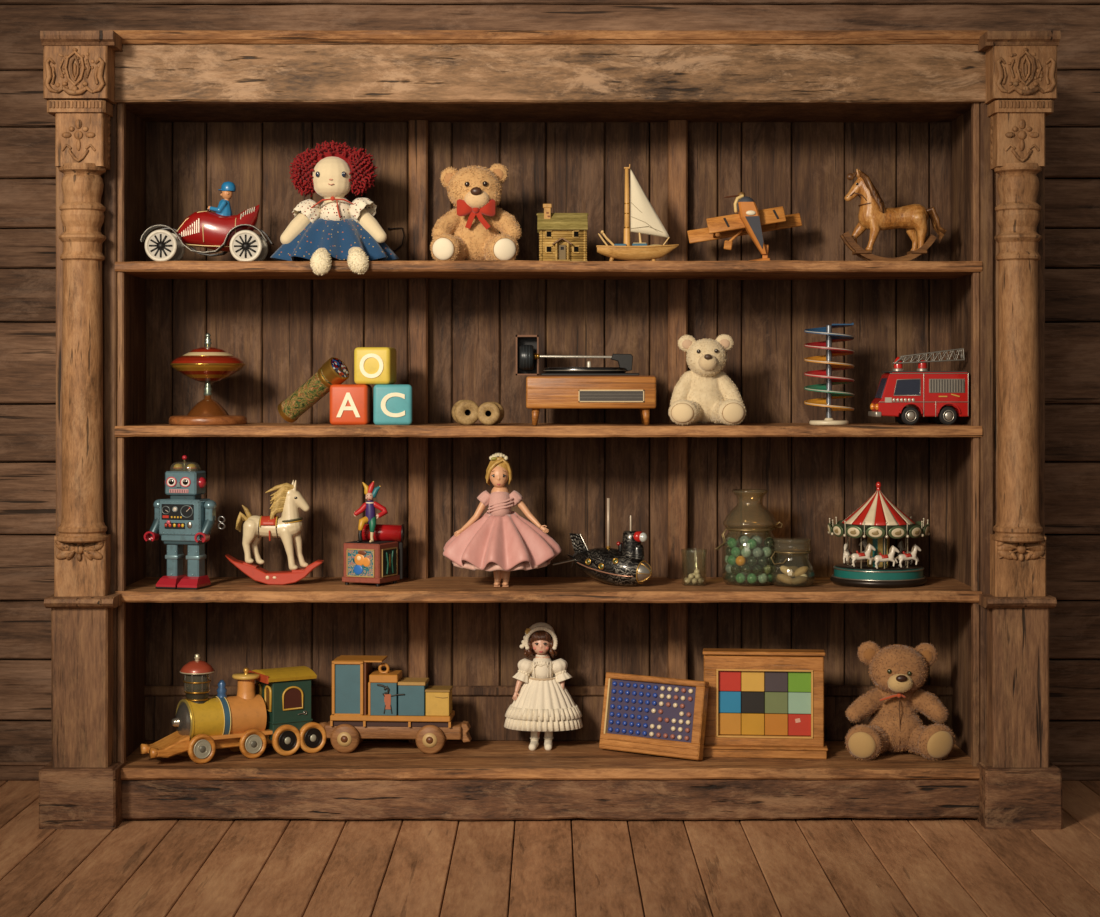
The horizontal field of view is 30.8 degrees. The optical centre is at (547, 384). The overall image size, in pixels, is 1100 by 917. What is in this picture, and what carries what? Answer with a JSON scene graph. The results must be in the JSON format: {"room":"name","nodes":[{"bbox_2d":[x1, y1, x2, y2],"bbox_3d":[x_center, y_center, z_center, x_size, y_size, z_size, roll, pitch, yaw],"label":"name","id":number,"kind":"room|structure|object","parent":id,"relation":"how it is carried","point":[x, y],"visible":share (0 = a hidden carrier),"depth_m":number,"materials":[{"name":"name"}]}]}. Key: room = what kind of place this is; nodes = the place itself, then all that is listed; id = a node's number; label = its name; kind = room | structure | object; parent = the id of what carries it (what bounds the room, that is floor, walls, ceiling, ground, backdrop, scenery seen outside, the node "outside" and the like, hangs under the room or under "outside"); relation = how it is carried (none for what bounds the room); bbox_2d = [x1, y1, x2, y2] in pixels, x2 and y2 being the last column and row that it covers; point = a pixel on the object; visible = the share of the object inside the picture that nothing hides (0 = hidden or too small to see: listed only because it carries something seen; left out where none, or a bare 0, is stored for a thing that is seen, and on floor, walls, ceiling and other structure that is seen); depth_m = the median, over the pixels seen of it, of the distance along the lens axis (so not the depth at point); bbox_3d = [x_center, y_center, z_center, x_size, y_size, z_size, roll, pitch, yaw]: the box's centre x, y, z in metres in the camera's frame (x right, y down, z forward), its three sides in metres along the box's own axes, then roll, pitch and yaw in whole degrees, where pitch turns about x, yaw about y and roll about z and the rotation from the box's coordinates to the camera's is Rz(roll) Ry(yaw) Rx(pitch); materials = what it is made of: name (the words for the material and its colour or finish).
{"room":"shop","nodes":[
{"label":"shop","id":0,"kind":"room"},
{"bbox_2d":[0,0,1099,761],"bbox_3d":[0.000,-0.465,4.443,6.000,2.673,0.054,0,0,0],"label":"wall","id":1,"kind":"structure","parent":0,"point":[27,131],"depth_m":4.42,"materials":[{"name":"brown wood"}]},
{"bbox_2d":[0,762,1099,780],"bbox_3d":[0.000,0.852,4.408,6.000,0.042,0.016,0,0,0],"label":"baseboard","id":2,"kind":"structure","parent":1,"relation":"attached to","point":[9,771],"depth_m":4.40,"materials":[{"name":"brown wood"}]},
{"bbox_2d":[0,781,1099,916],"bbox_3d":[0.000,0.897,2.910,6.000,0.050,3.020,0,0,0],"label":"floor","id":3,"kind":"structure","parent":0,"point":[948,866],"depth_m":3.63,"materials":[{"name":"brown wood"}]},
{"bbox_2d":[39,30,1062,829],"bbox_3d":[0.005,0.084,4.138,2.012,1.577,0.476,0,0,0],"label":"bookcase","id":4,"kind":"object","parent":3,"relation":"on","point":[151,124],"visible":0.94,"depth_m":4.27,"materials":[{"name":"brown wood"}]},
{"bbox_2d":[144,455,224,589],"bbox_3d":[-0.743,0.278,4.082,0.160,0.270,0.072,0,0,15],"label":"robot","id":5,"kind":"object","parent":4,"relation":"on","point":[187,518],"visible":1,"depth_m":4.07,"materials":[{"name":"paint"}]},
{"bbox_2d":[140,181,273,260],"bbox_3d":[-0.695,-0.332,4.090,0.256,0.169,0.112,0,0,0],"label":"toy car","id":6,"kind":"object","parent":4,"relation":"on","point":[221,230],"visible":0.97,"depth_m":4.06,"materials":[{"name":"paint"}]},
{"bbox_2d":[169,333,246,424],"bbox_3d":[-0.704,-0.013,4.140,0.159,0.190,0.159,0,0,0],"label":"spinning top","id":7,"kind":"object","parent":4,"relation":"on","point":[207,364],"visible":1,"depth_m":4.10,"materials":[{"name":"brown wood"}]},
{"bbox_2d":[140,654,326,763],"bbox_3d":[-0.650,0.656,4.118,0.371,0.216,0.124,0,0,-31],"label":"locomotive","id":8,"kind":"object","parent":4,"relation":"on","point":[271,707],"visible":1,"depth_m":4.10,"materials":[{"name":"paint"}]},
{"bbox_2d":[225,480,323,584],"bbox_3d":[-0.567,0.305,4.151,0.202,0.216,0.054,0,0,-2],"label":"rocking horse","id":9,"kind":"object","parent":4,"relation":"on","point":[287,500],"visible":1,"depth_m":4.13},
{"bbox_2d":[278,357,348,422],"bbox_3d":[-0.484,0.011,4.128,0.168,0.136,0.056,0,0,33],"label":"kaleidoscope","id":10,"kind":"object","parent":4,"relation":"on","point":[333,371],"visible":0.98,"depth_m":4.11,"materials":[{"name":"paint"}]},
{"bbox_2d":[270,140,398,275],"bbox_3d":[-0.444,-0.359,4.078,0.240,0.285,0.227,0,0,25],"label":"doll","id":11,"kind":"object","parent":4,"relation":"on","point":[339,229],"visible":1,"depth_m":4.06,"materials":[{"name":"fabric"}]},
{"bbox_2d":[330,384,371,424],"bbox_3d":[-0.404,0.040,4.104,0.079,0.083,0.081,0,0,2],"label":"block","id":12,"kind":"object","parent":4,"relation":"on","point":[350,404],"visible":0.99,"depth_m":4.07,"materials":[{"name":"paint"}]},
{"bbox_2d":[342,481,403,586],"bbox_3d":[-0.357,0.306,4.155,0.104,0.215,0.110,0,0,24],"label":"jack-in-the-box","id":13,"kind":"object","parent":4,"relation":"on","point":[376,557],"visible":1,"depth_m":4.13,"materials":[{"name":"paint"}]},
{"bbox_2d":[373,384,411,424],"bbox_3d":[-0.318,0.040,4.104,0.079,0.083,0.081,0,0,-4],"label":"block","id":14,"kind":"object","parent":4,"relation":"on","point":[392,403],"visible":0.99,"depth_m":4.07,"materials":[{"name":"paint"}]},
{"bbox_2d":[354,347,396,383],"bbox_3d":[-0.354,-0.039,4.104,0.076,0.076,0.078,0,0,7],"label":"block","id":15,"kind":"object","parent":14,"relation":"on","point":[372,365],"visible":0.98,"depth_m":4.07,"materials":[{"name":"paint"}]},
{"bbox_2d":[319,655,471,753],"bbox_3d":[-0.321,0.669,4.184,0.322,0.191,0.104,0,0,4],"label":"wagon","id":16,"kind":"object","parent":4,"relation":"on","point":[366,704],"visible":0.99,"depth_m":4.15,"materials":[{"name":"brown wood"}]},
{"bbox_2d":[452,400,478,424],"bbox_3d":[-0.169,0.056,4.103,0.052,0.052,0.067,0,0,-10],"label":"thread spool","id":17,"kind":"object","parent":4,"relation":"on","point":[464,412],"visible":1,"depth_m":4.07,"materials":[{"name":"brown wood"}]},
{"bbox_2d":[430,163,521,260],"bbox_3d":[-0.146,-0.351,4.107,0.188,0.216,0.155,0,0,0],"label":"teddy bear","id":18,"kind":"object","parent":4,"relation":"on","point":[468,231],"visible":0.95,"depth_m":4.08},
{"bbox_2d":[478,402,503,424],"bbox_3d":[-0.117,0.058,4.104,0.048,0.048,0.067,0,0,8],"label":"thread spool","id":19,"kind":"object","parent":4,"relation":"on","point":[489,413],"visible":1,"depth_m":4.07,"materials":[{"name":"brown wood"}]},
{"bbox_2d":[443,452,560,586],"bbox_3d":[-0.095,0.276,4.098,0.244,0.275,0.175,0,0,4],"label":"doll","id":20,"kind":"object","parent":4,"relation":"on","point":[501,541],"visible":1,"depth_m":4.07,"materials":[{"name":"fabric"}]},
{"bbox_2d":[504,622,582,750],"bbox_3d":[-0.009,0.633,4.210,0.166,0.265,0.120,0,0,-5],"label":"doll","id":21,"kind":"object","parent":4,"relation":"on","point":[544,704],"visible":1,"depth_m":4.19,"materials":[{"name":"fabric"}]},
{"bbox_2d":[536,204,588,260],"bbox_3d":[0.030,-0.310,4.117,0.108,0.124,0.099,0,0,0],"label":"house","id":22,"kind":"object","parent":4,"relation":"on","point":[563,237],"visible":0.95,"depth_m":4.08,"materials":[{"name":"paint"}]},
{"bbox_2d":[516,335,655,424],"bbox_3d":[0.076,-0.011,4.129,0.287,0.186,0.143,0,0,0],"label":"record player","id":23,"kind":"object","parent":4,"relation":"on","point":[588,387],"visible":1,"depth_m":4.06},
{"bbox_2d":[580,391,642,400],"bbox_3d":[0.129,0.022,4.059,0.129,0.019,0.001,0,0,0],"label":"speaker grille","id":24,"kind":"object","parent":23,"relation":"attached to","point":[584,395],"depth_m":4.06,"materials":[{"name":"metal"}]},
{"bbox_2d":[553,498,651,585],"bbox_3d":[0.117,0.323,4.128,0.218,0.180,0.076,0,0,26],"label":"toy submarine","id":25,"kind":"object","parent":4,"relation":"on","point":[626,565],"visible":1,"depth_m":4.09,"materials":[{"name":"metal"}]},
{"bbox_2d":[616,541,621,549],"bbox_3d":[0.147,0.332,4.110,0.013,0.022,0.011,0,0,0],"label":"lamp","id":26,"kind":"object","parent":25,"relation":"on","point":[618,543],"depth_m":4.11,"materials":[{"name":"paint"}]},
{"bbox_2d":[633,531,646,541],"bbox_3d":[0.188,0.310,4.086,0.031,0.022,0.028,0,0,0],"label":"lamp","id":27,"kind":"object","parent":25,"relation":"on","point":[638,536],"depth_m":4.08,"materials":[{"name":"paint"}]},
{"bbox_2d":[596,164,678,260],"bbox_3d":[0.184,-0.351,4.120,0.170,0.209,0.053,0,0,0],"label":"sailboat","id":28,"kind":"object","parent":4,"relation":"on","point":[644,219],"visible":0.98,"depth_m":4.11,"materials":[{"name":"brown wood"}]},
{"bbox_2d":[599,672,708,759],"bbox_3d":[0.218,0.683,4.131,0.239,0.159,0.048,0,0,34],"label":"board","id":29,"kind":"object","parent":4,"relation":"on","point":[661,716],"visible":1,"depth_m":4.12,"materials":[{"name":"brown wood"}]},
{"bbox_2d":[681,548,706,585],"bbox_3d":[0.301,0.376,4.130,0.054,0.074,0.054,0,0,0],"label":"glass tumbler","id":30,"kind":"object","parent":4,"relation":"on","point":[691,583],"visible":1,"depth_m":4.12,"materials":[{"name":"clear glass"}]},
{"bbox_2d":[668,334,746,424],"bbox_3d":[0.324,-0.011,4.099,0.160,0.189,0.123,0,0,0],"label":"teddy bear","id":31,"kind":"object","parent":4,"relation":"on","point":[705,393],"visible":1,"depth_m":4.08},
{"bbox_2d":[687,192,801,260],"bbox_3d":[0.413,-0.325,4.158,0.240,0.154,0.100,0,0,0],"label":"toy biplane","id":32,"kind":"object","parent":4,"relation":"on","point":[752,221],"visible":0.98,"depth_m":4.14,"materials":[{"name":"brown wood"}]},
{"bbox_2d":[715,489,782,585],"bbox_3d":[0.421,0.315,4.149,0.120,0.196,0.116,0,0,27],"label":"jar","id":33,"kind":"object","parent":4,"relation":"on","point":[746,582],"visible":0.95,"depth_m":4.14,"materials":[{"name":"clear glass"}]},
{"bbox_2d":[725,564,731,572],"bbox_3d":[0.378,0.380,4.144,0.022,0.022,0.022,0,0,0],"label":"marble","id":34,"kind":"object","parent":33,"relation":"in","point":[727,567],"visible":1,"depth_m":4.14},
{"bbox_2d":[725,547,731,555],"bbox_3d":[0.378,0.344,4.144,0.022,0.022,0.022,0,0,0],"label":"marble","id":35,"kind":"object","parent":33,"relation":"in","point":[728,549],"visible":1,"depth_m":4.14},
{"bbox_2d":[727,572,735,582],"bbox_3d":[0.381,0.397,4.133,0.022,0.022,0.022,0,0,0],"label":"marble","id":36,"kind":"object","parent":33,"relation":"in","point":[731,577],"visible":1,"depth_m":4.12},
{"bbox_2d":[727,555,736,564],"bbox_3d":[0.381,0.362,4.133,0.022,0.022,0.022,0,0,0],"label":"marble","id":37,"kind":"object","parent":33,"relation":"in","point":[731,560],"visible":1,"depth_m":4.12},
{"bbox_2d":[727,538,737,547],"bbox_3d":[0.381,0.327,4.133,0.022,0.022,0.022,0,0,0],"label":"marble","id":38,"kind":"object","parent":33,"relation":"in","point":[732,542],"visible":1,"depth_m":4.12},
{"bbox_2d":[731,564,740,574],"bbox_3d":[0.388,0.380,4.122,0.022,0.022,0.022,0,0,0],"label":"marble","id":39,"kind":"object","parent":33,"relation":"in","point":[735,569],"visible":1,"depth_m":4.11},
{"bbox_2d":[731,547,740,556],"bbox_3d":[0.388,0.344,4.122,0.022,0.022,0.022,0,0,0],"label":"marble","id":40,"kind":"object","parent":33,"relation":"in","point":[735,551],"visible":1,"depth_m":4.11},
{"bbox_2d":[735,573,745,583],"bbox_3d":[0.397,0.397,4.115,0.022,0.022,0.022,0,0,0],"label":"marble","id":41,"kind":"object","parent":33,"relation":"in","point":[740,578],"visible":1,"depth_m":4.11},
{"bbox_2d":[735,556,745,565],"bbox_3d":[0.397,0.362,4.115,0.022,0.022,0.022,0,0,0],"label":"marble","id":42,"kind":"object","parent":33,"relation":"in","point":[740,560],"visible":1,"depth_m":4.11},
{"bbox_2d":[740,535,749,545],"bbox_3d":[0.407,0.322,4.137,0.022,0.022,0.022,0,0,0],"label":"marble","id":43,"kind":"object","parent":33,"relation":"in","point":[743,540],"visible":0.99,"depth_m":4.13},
{"bbox_2d":[741,564,751,574],"bbox_3d":[0.407,0.380,4.110,0.022,0.022,0.022,0,0,0],"label":"marble","id":44,"kind":"object","parent":33,"relation":"in","point":[746,569],"visible":1,"depth_m":4.10},
{"bbox_2d":[741,547,751,557],"bbox_3d":[0.407,0.344,4.110,0.022,0.022,0.022,0,0,0],"label":"marble","id":45,"kind":"object","parent":33,"relation":"in","point":[746,552],"visible":1,"depth_m":4.10},
{"bbox_2d":[747,573,756,583],"bbox_3d":[0.419,0.397,4.108,0.022,0.022,0.022,0,0,0],"label":"marble","id":46,"kind":"object","parent":33,"relation":"in","point":[751,578],"visible":1,"depth_m":4.10},
{"bbox_2d":[747,556,756,566],"bbox_3d":[0.419,0.362,4.108,0.022,0.022,0.022,0,0,0],"label":"marble","id":47,"kind":"object","parent":33,"relation":"in","point":[751,561],"visible":1,"depth_m":4.10},
{"bbox_2d":[747,539,756,548],"bbox_3d":[0.419,0.327,4.108,0.022,0.022,0.022,0,0,0],"label":"marble","id":48,"kind":"object","parent":33,"relation":"in","point":[751,543],"visible":1,"depth_m":4.10},
{"bbox_2d":[752,535,761,544],"bbox_3d":[0.432,0.322,4.138,0.022,0.022,0.022,0,0,0],"label":"marble","id":49,"kind":"object","parent":33,"relation":"in","point":[757,538],"visible":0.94,"depth_m":4.13},
{"bbox_2d":[752,564,762,574],"bbox_3d":[0.431,0.380,4.110,0.022,0.022,0.022,0,0,0],"label":"marble","id":50,"kind":"object","parent":33,"relation":"in","point":[757,569],"visible":1,"depth_m":4.10},
{"bbox_2d":[752,547,762,557],"bbox_3d":[0.431,0.344,4.110,0.022,0.022,0.022,0,0,0],"label":"marble","id":51,"kind":"object","parent":33,"relation":"in","point":[757,552],"visible":1,"depth_m":4.10},
{"bbox_2d":[757,573,767,583],"bbox_3d":[0.442,0.397,4.115,0.022,0.022,0.022,0,0,0],"label":"marble","id":52,"kind":"object","parent":33,"relation":"in","point":[762,578],"visible":1,"depth_m":4.11},
{"bbox_2d":[757,556,767,565],"bbox_3d":[0.442,0.362,4.115,0.022,0.022,0.022,0,0,0],"label":"marble","id":53,"kind":"object","parent":33,"relation":"in","point":[762,560],"visible":1,"depth_m":4.11},
{"bbox_2d":[762,564,771,573],"bbox_3d":[0.451,0.380,4.122,0.022,0.022,0.022,0,0,0],"label":"marble","id":54,"kind":"object","parent":33,"relation":"in","point":[767,569],"visible":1,"depth_m":4.11},
{"bbox_2d":[762,547,771,556],"bbox_3d":[0.451,0.344,4.122,0.022,0.022,0.022,0,0,0],"label":"marble","id":55,"kind":"object","parent":33,"relation":"in","point":[767,551],"visible":1,"depth_m":4.11},
{"bbox_2d":[764,538,773,547],"bbox_3d":[0.457,0.327,4.133,0.022,0.022,0.022,0,0,0],"label":"marble","id":56,"kind":"object","parent":33,"relation":"in","point":[769,542],"visible":1,"depth_m":4.12},
{"bbox_2d":[767,573,774,582],"bbox_3d":[0.457,0.397,4.133,0.022,0.022,0.022,0,0,0],"label":"marble","id":57,"kind":"object","parent":33,"relation":"in","point":[768,575],"visible":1,"depth_m":4.12},
{"bbox_2d":[767,555,774,564],"bbox_3d":[0.457,0.362,4.133,0.022,0.022,0.022,0,0,0],"label":"marble","id":58,"kind":"object","parent":33,"relation":"in","point":[770,562],"visible":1,"depth_m":4.12},
{"bbox_2d":[703,648,827,758],"bbox_3d":[0.445,0.656,4.122,0.258,0.217,0.068,0,0,5],"label":"board","id":59,"kind":"object","parent":4,"relation":"on","point":[762,703],"visible":0.96,"depth_m":4.11,"materials":[{"name":"brown wood"}]},
{"bbox_2d":[770,537,814,586],"bbox_3d":[0.503,0.364,4.120,0.092,0.098,0.092,0,0,0],"label":"jar","id":60,"kind":"object","parent":4,"relation":"on","point":[796,538],"visible":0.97,"depth_m":4.11,"materials":[{"name":"clear glass"}]},
{"bbox_2d":[777,574,791,584],"bbox_3d":[0.486,0.398,4.097,0.034,0.022,0.019,0,0,-5],"label":"pebble","id":61,"kind":"object","parent":60,"relation":"in","point":[784,578],"visible":1,"depth_m":4.09,"materials":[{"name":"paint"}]},
{"bbox_2d":[780,566,794,576],"bbox_3d":[0.491,0.382,4.103,0.030,0.024,0.019,0,0,13],"label":"pebble","id":62,"kind":"object","parent":60,"relation":"in","point":[786,570],"visible":1,"depth_m":4.09,"materials":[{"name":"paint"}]},
{"bbox_2d":[788,566,797,571],"bbox_3d":[0.504,0.382,4.130,0.032,0.016,0.021,0,0,0],"label":"pebble","id":63,"kind":"object","parent":60,"relation":"in","point":[794,568],"visible":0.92,"depth_m":4.12,"materials":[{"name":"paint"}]},
{"bbox_2d":[792,576,807,584],"bbox_3d":[0.514,0.400,4.093,0.035,0.019,0.018,0,0,4],"label":"pebble","id":64,"kind":"object","parent":60,"relation":"in","point":[798,580],"visible":1,"depth_m":4.09,"materials":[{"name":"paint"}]},
{"bbox_2d":[794,566,807,576],"bbox_3d":[0.519,0.383,4.103,0.031,0.023,0.019,0,0,2],"label":"pebble","id":65,"kind":"object","parent":60,"relation":"in","point":[802,570],"visible":1,"depth_m":4.10,"materials":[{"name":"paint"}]},
{"bbox_2d":[804,323,854,424],"bbox_3d":[0.578,-0.023,4.110,0.102,0.210,0.102,0,0,0],"label":"tower","id":66,"kind":"object","parent":4,"relation":"on","point":[831,337],"visible":0.98,"depth_m":4.10,"materials":[{"name":"paint"}]},
{"bbox_2d":[828,482,929,587],"bbox_3d":[0.686,0.307,4.150,0.210,0.212,0.211,0,0,-35],"label":"carousel","id":67,"kind":"object","parent":4,"relation":"on","point":[878,517],"visible":1,"depth_m":4.09,"materials":[{"name":"paint"}]},
{"bbox_2d":[840,169,945,260],"bbox_3d":[0.712,-0.346,4.120,0.215,0.197,0.061,0,0,0],"label":"rocking horse","id":68,"kind":"object","parent":4,"relation":"on","point":[873,215],"visible":1,"depth_m":4.10},
{"bbox_2d":[845,641,955,760],"bbox_3d":[0.718,0.648,4.126,0.228,0.239,0.161,0,0,0],"label":"teddy bear","id":69,"kind":"object","parent":4,"relation":"on","point":[898,672],"visible":1,"depth_m":4.10},
{"bbox_2d":[868,348,968,424],"bbox_3d":[0.763,0.003,4.120,0.193,0.158,0.085,0,0,-2],"label":"fire engine","id":70,"kind":"object","parent":4,"relation":"on","point":[925,392],"visible":1,"depth_m":4.08,"materials":[{"name":"paint"}]},
{"bbox_2d":[929,379,964,392],"bbox_3d":[0.815,0.002,4.083,0.074,0.029,0.003,0,0,-2],"label":"grille","id":71,"kind":"object","parent":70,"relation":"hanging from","point":[935,385],"depth_m":4.08,"materials":[{"name":"metal"}]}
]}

